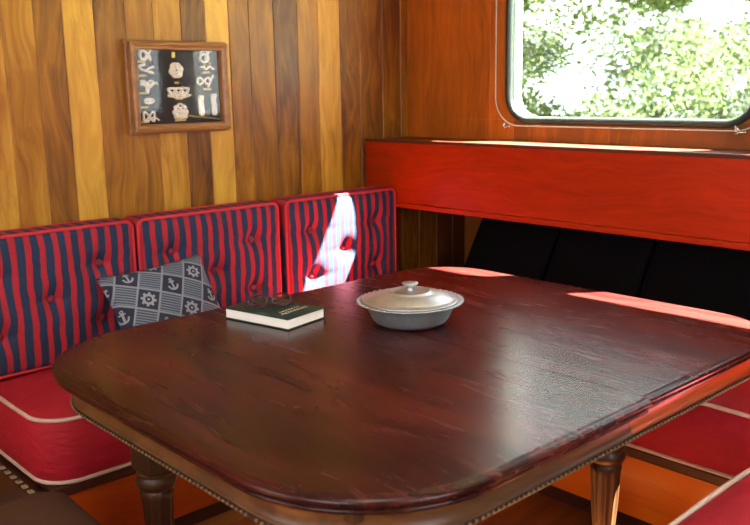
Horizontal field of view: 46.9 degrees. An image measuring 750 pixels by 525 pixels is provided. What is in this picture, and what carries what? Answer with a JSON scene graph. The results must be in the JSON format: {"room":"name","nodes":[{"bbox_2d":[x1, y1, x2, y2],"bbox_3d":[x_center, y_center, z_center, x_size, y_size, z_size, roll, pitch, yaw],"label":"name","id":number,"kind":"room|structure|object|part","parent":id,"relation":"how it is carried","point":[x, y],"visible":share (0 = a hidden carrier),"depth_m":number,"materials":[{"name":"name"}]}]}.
{"room":"ship interior","nodes":[
{"label":"ship interior","id":0,"kind":"room"},
{"bbox_2d":[0,0,464,270],"bbox_3d":[-1.150,-0.328,2.747,4.290,2.300,0.030,-11,15,-42],"label":"wall","id":1,"kind":"structure","parent":0,"point":[310,80],"depth_m":3.20,"materials":[{"name":"brown wood"}]},
{"bbox_2d":[122,39,230,134],"bbox_3d":[-0.691,-0.624,3.074,0.403,0.320,0.041,-11,15,-42],"label":"picture frame","id":2,"kind":"object","parent":1,"relation":"attached to","point":[171,86],"visible":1,"depth_m":3.07,"materials":[{"name":"brown wood"}]},
{"bbox_2d":[194,492,618,524],"bbox_3d":[0.306,1.096,1.450,4.290,0.030,4.199,-11,15,-42],"label":"floor","id":3,"kind":"structure","parent":0,"point":[537,508],"depth_m":2.78,"materials":[{"name":"brown wood"}]},
{"bbox_2d":[0,491,100,524],"bbox_3d":[-0.767,0.801,1.792,0.436,0.450,0.436,-11,15,-40],"label":"stool","id":4,"kind":"object","parent":3,"relation":"on","point":[47,507],"visible":1,"depth_m":1.91,"materials":[{"name":"brown leather"}]},
{"bbox_2d":[0,454,232,524],"bbox_3d":[-0.234,0.559,3.351,2.382,0.292,0.571,-11,15,-42],"label":"settee base","id":5,"kind":"object","parent":3,"relation":"on","point":[114,497],"visible":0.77,"depth_m":2.52,"materials":[{"name":"orange wood"}]},
{"bbox_3d":[-1.091,0.711,2.572,0.046,0.230,0.560,-11,15,-42],"label":"panel","id":6,"kind":"part","parent":5,"relation":"part of","materials":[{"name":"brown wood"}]},
{"bbox_2d":[0,368,130,484],"bbox_3d":[-0.366,0.337,3.176,1.977,0.214,0.609,-11,15,-42],"label":"seat cushion","id":7,"kind":"object","parent":5,"relation":"on","point":[41,434],"visible":0.12,"depth_m":2.40,"materials":[{"name":"red fabric"}]},
{"bbox_2d":[0,217,136,378],"bbox_3d":[-1.034,0.108,2.716,0.583,0.435,0.134,-11,15,-41],"label":"cushion","id":8,"kind":"object","parent":7,"relation":"on","point":[52,300],"visible":0.8,"depth_m":2.67,"materials":[{"name":"fabric"}]},
{"bbox_2d":[96,254,219,328],"bbox_3d":[-0.673,0.151,2.816,0.406,0.294,0.192,-11,15,-42],"label":"throw pillow","id":9,"kind":"object","parent":7,"relation":"on","point":[182,287],"visible":0.52,"depth_m":2.77,"materials":[{"name":"grey fabric"}]},
{"bbox_2d":[123,200,281,307],"bbox_3d":[-0.601,0.022,3.108,0.583,0.435,0.134,-11,15,-42],"label":"cushion","id":10,"kind":"object","parent":7,"relation":"on","point":[237,244],"visible":0.56,"depth_m":3.08,"materials":[{"name":"fabric"}]},
{"bbox_2d":[269,186,396,295],"bbox_3d":[-0.155,-0.067,3.511,0.583,0.435,0.134,-11,15,-42],"label":"cushion","id":11,"kind":"object","parent":7,"relation":"on","point":[329,238],"visible":0.7,"depth_m":3.42,"materials":[{"name":"fabric"}]},
{"bbox_3d":[-0.218,0.429,3.341,2.335,0.034,0.571,-11,15,-42],"label":"rail","id":12,"kind":"part","parent":5,"relation":"part of","materials":[{"name":"brown wood"}]},
{"bbox_3d":[-0.217,0.544,3.364,2.295,0.197,0.531,-11,15,-42],"label":"panel","id":13,"kind":"part","parent":5,"relation":"part of","materials":[{"name":"orange wood"}]},
{"bbox_2d":[52,267,749,524],"bbox_3d":[0.109,0.552,2.193,1.505,0.750,1.249,-11,15,-42],"label":"dining table","id":14,"kind":"object","parent":3,"relation":"on","point":[344,417],"visible":0.88,"depth_m":1.79,"materials":[{"name":"brown wood"}]},
{"bbox_3d":[-0.568,0.578,2.250,0.106,0.700,0.106,-11,15,-42],"label":"leg","id":15,"kind":"part","parent":14,"relation":"part of","materials":[{"name":"brown wood"}]},
{"bbox_2d":[224,297,324,330],"bbox_3d":[-0.269,0.134,2.321,0.228,0.031,0.150,7,14,35],"label":"book","id":16,"kind":"object","parent":14,"relation":"on","point":[291,316],"visible":0.94,"depth_m":2.28,"materials":[{"name":"paper"}]},
{"bbox_2d":[244,292,293,307],"bbox_3d":[-0.283,0.100,2.316,0.134,0.039,0.034,-4,12,-12],"label":"eyeglasses","id":17,"kind":"object","parent":16,"relation":"on","point":[267,302],"visible":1,"depth_m":2.31,"materials":[{"name":"plastic"}]},
{"bbox_3d":[0.103,0.231,2.128,1.305,0.026,1.009,-11,15,-42],"label":"table frame","id":18,"kind":"part","parent":14,"relation":"part of","materials":[{"name":"brown wood"}]},
{"bbox_2d":[356,281,463,329],"bbox_3d":[0.092,0.103,2.251,0.281,0.109,0.281,-11,15,-42],"label":"casserole dish","id":19,"kind":"object","parent":14,"relation":"on","point":[409,306],"visible":1,"depth_m":2.18,"materials":[{"name":"metal"}]},
{"bbox_3d":[0.091,0.061,2.242,0.043,0.023,0.043,-11,15,-42],"label":"knob","id":20,"kind":"part","parent":19,"relation":"part of","materials":[{"name":"metal"}]},
{"bbox_3d":[0.091,0.084,2.247,0.257,0.027,0.257,-11,15,-42],"label":"lid","id":21,"kind":"part","parent":19,"relation":"part of","materials":[{"name":"metal"}]},
{"bbox_3d":[0.104,0.274,2.137,1.442,0.007,1.186,-11,15,-42],"label":"beaded moulding","id":22,"kind":"part","parent":14,"relation":"part of","materials":[{"name":"brown wood"}]},
{"bbox_3d":[0.629,0.536,2.357,0.106,0.700,0.106,-11,15,-42],"label":"leg","id":23,"kind":"part","parent":14,"relation":"part of","materials":[{"name":"brown wood"}]},
{"bbox_2d":[537,446,737,524],"bbox_3d":[0.969,0.591,3.089,0.975,0.292,1.440,-11,15,-42],"label":"settee base","id":24,"kind":"object","parent":3,"relation":"on","point":[653,490],"visible":0.03,"depth_m":2.57,"materials":[{"name":"orange wood"}]},
{"bbox_3d":[0.967,0.465,3.063,0.975,0.034,1.440,-11,15,-42],"label":"rail","id":25,"kind":"part","parent":24,"relation":"part of","materials":[{"name":"brown wood"}]},
{"bbox_2d":[626,379,749,481],"bbox_3d":[0.898,0.355,2.976,0.832,0.214,1.379,-11,15,-42],"label":"seat cushion","id":26,"kind":"object","parent":24,"relation":"on","point":[713,437],"visible":0.06,"depth_m":2.37,"materials":[{"name":"red fabric"}]},
{"bbox_2d":[464,218,561,280],"bbox_3d":[0.603,-0.042,3.726,0.215,0.273,0.417,-11,15,-42],"label":"cushion","id":27,"kind":"object","parent":26,"relation":"on","point":[520,249],"visible":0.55,"depth_m":3.66,"materials":[{"name":"grey leather"}]},
{"bbox_2d":[544,228,657,297],"bbox_3d":[0.895,0.015,3.415,0.215,0.273,0.417,-11,15,-42],"label":"cushion","id":28,"kind":"object","parent":26,"relation":"on","point":[605,262],"visible":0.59,"depth_m":3.35,"materials":[{"name":"grey leather"}]},
{"bbox_2d":[639,240,749,320],"bbox_3d":[1.187,0.073,3.105,0.215,0.273,0.417,-11,15,-42],"label":"cushion","id":29,"kind":"object","parent":26,"relation":"on","point":[710,278],"visible":0.67,"depth_m":3.06,"materials":[{"name":"grey leather"}]},
{"bbox_3d":[1.333,0.794,2.049,1.880,0.292,0.590,-11,15,-42],"label":"settee base","id":30,"kind":"object","parent":3,"relation":"on","visible":0},
{"bbox_2d":[668,467,749,524],"bbox_3d":[1.175,0.570,1.871,1.510,0.219,0.620,-11,15,-42],"label":"seat cushion","id":31,"kind":"object","parent":30,"relation":"on","point":[731,507],"visible":1,"depth_m":1.76,"materials":[{"name":"red fabric"}]},
{"bbox_2d":[464,216,658,264],"bbox_3d":[1.848,0.240,2.812,0.030,1.060,4.160,-11,15,-42],"label":"wall","id":32,"kind":"structure","parent":0,"point":[471,224],"depth_m":4.24,"materials":[{"name":"brown wood"}]},
{"bbox_2d":[365,137,749,250],"bbox_3d":[1.283,-0.232,2.816,0.652,0.283,3.198,-11,15,-42],"label":"shelf","id":33,"kind":"object","parent":32,"relation":"attached to","point":[699,196],"visible":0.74,"depth_m":2.97,"materials":[{"name":"brown wood"}]},
{"bbox_3d":[1.139,-0.336,2.660,0.262,0.014,3.198,-11,15,-42],"label":"shelf","id":34,"kind":"part","parent":33,"relation":"part of","materials":[{"name":"brown wood"}]},
{"bbox_3d":[1.056,-0.058,2.634,0.026,0.021,3.198,-11,15,-42],"label":"moulding","id":35,"kind":"part","parent":33,"relation":"part of","materials":[{"name":"brown wood"}]},
{"bbox_2d":[407,0,749,149],"bbox_3d":[1.587,-0.846,2.297,0.060,1.200,4.200,-11,15,-42],"label":"wall","id":36,"kind":"structure","parent":0,"point":[451,43],"depth_m":3.57,"materials":[{"name":"brown wood"}]},
{"bbox_2d":[495,0,749,134],"bbox_3d":[0.878,-0.962,3.032,0.098,0.992,1.109,-11,15,-42],"label":"window","id":37,"kind":"structure","parent":36,"relation":"in","point":[513,45],"depth_m":3.38,"materials":[{"name":"white metal"}]},
{"bbox_3d":[0.855,-0.957,3.011,0.034,0.992,1.109,-11,15,-42],"label":"storm pane","id":38,"kind":"part","parent":37,"relation":"part of","materials":[{"name":"clear glass"}]},
{"label":"outside","id":39,"kind":"structure","parent":0,"visible":0},
{"bbox_3d":[16.332,-3.825,32.386,57.500,0.100,100.000,-11,15,-42],"label":"bank","id":40,"kind":"object","parent":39,"visible":0},
{"bbox_2d":[521,0,660,117],"bbox_3d":[2.994,-3.209,16.305,4.899,6.140,4.718,-1,11,-2],"label":"tree","id":41,"kind":"object","parent":40,"relation":"on","point":[534,38],"visible":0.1,"depth_m":15.92,"materials":[{"name":"green plant"}]},
{"bbox_2d":[521,0,749,118],"bbox_3d":[3.111,-2.237,11.330,4.611,6.167,4.243,-4,12,-15],"label":"tree","id":42,"kind":"object","parent":40,"relation":"on","point":[532,107],"visible":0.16,"depth_m":11.03,"materials":[{"name":"green plant"}]},
{"bbox_2d":[609,0,749,118],"bbox_3d":[6.362,-2.949,15.026,5.045,6.301,5.268,1,12,11],"label":"tree","id":43,"kind":"object","parent":40,"relation":"on","point":[739,110],"visible":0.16,"depth_m":13.98,"materials":[{"name":"green plant"}]}
]}

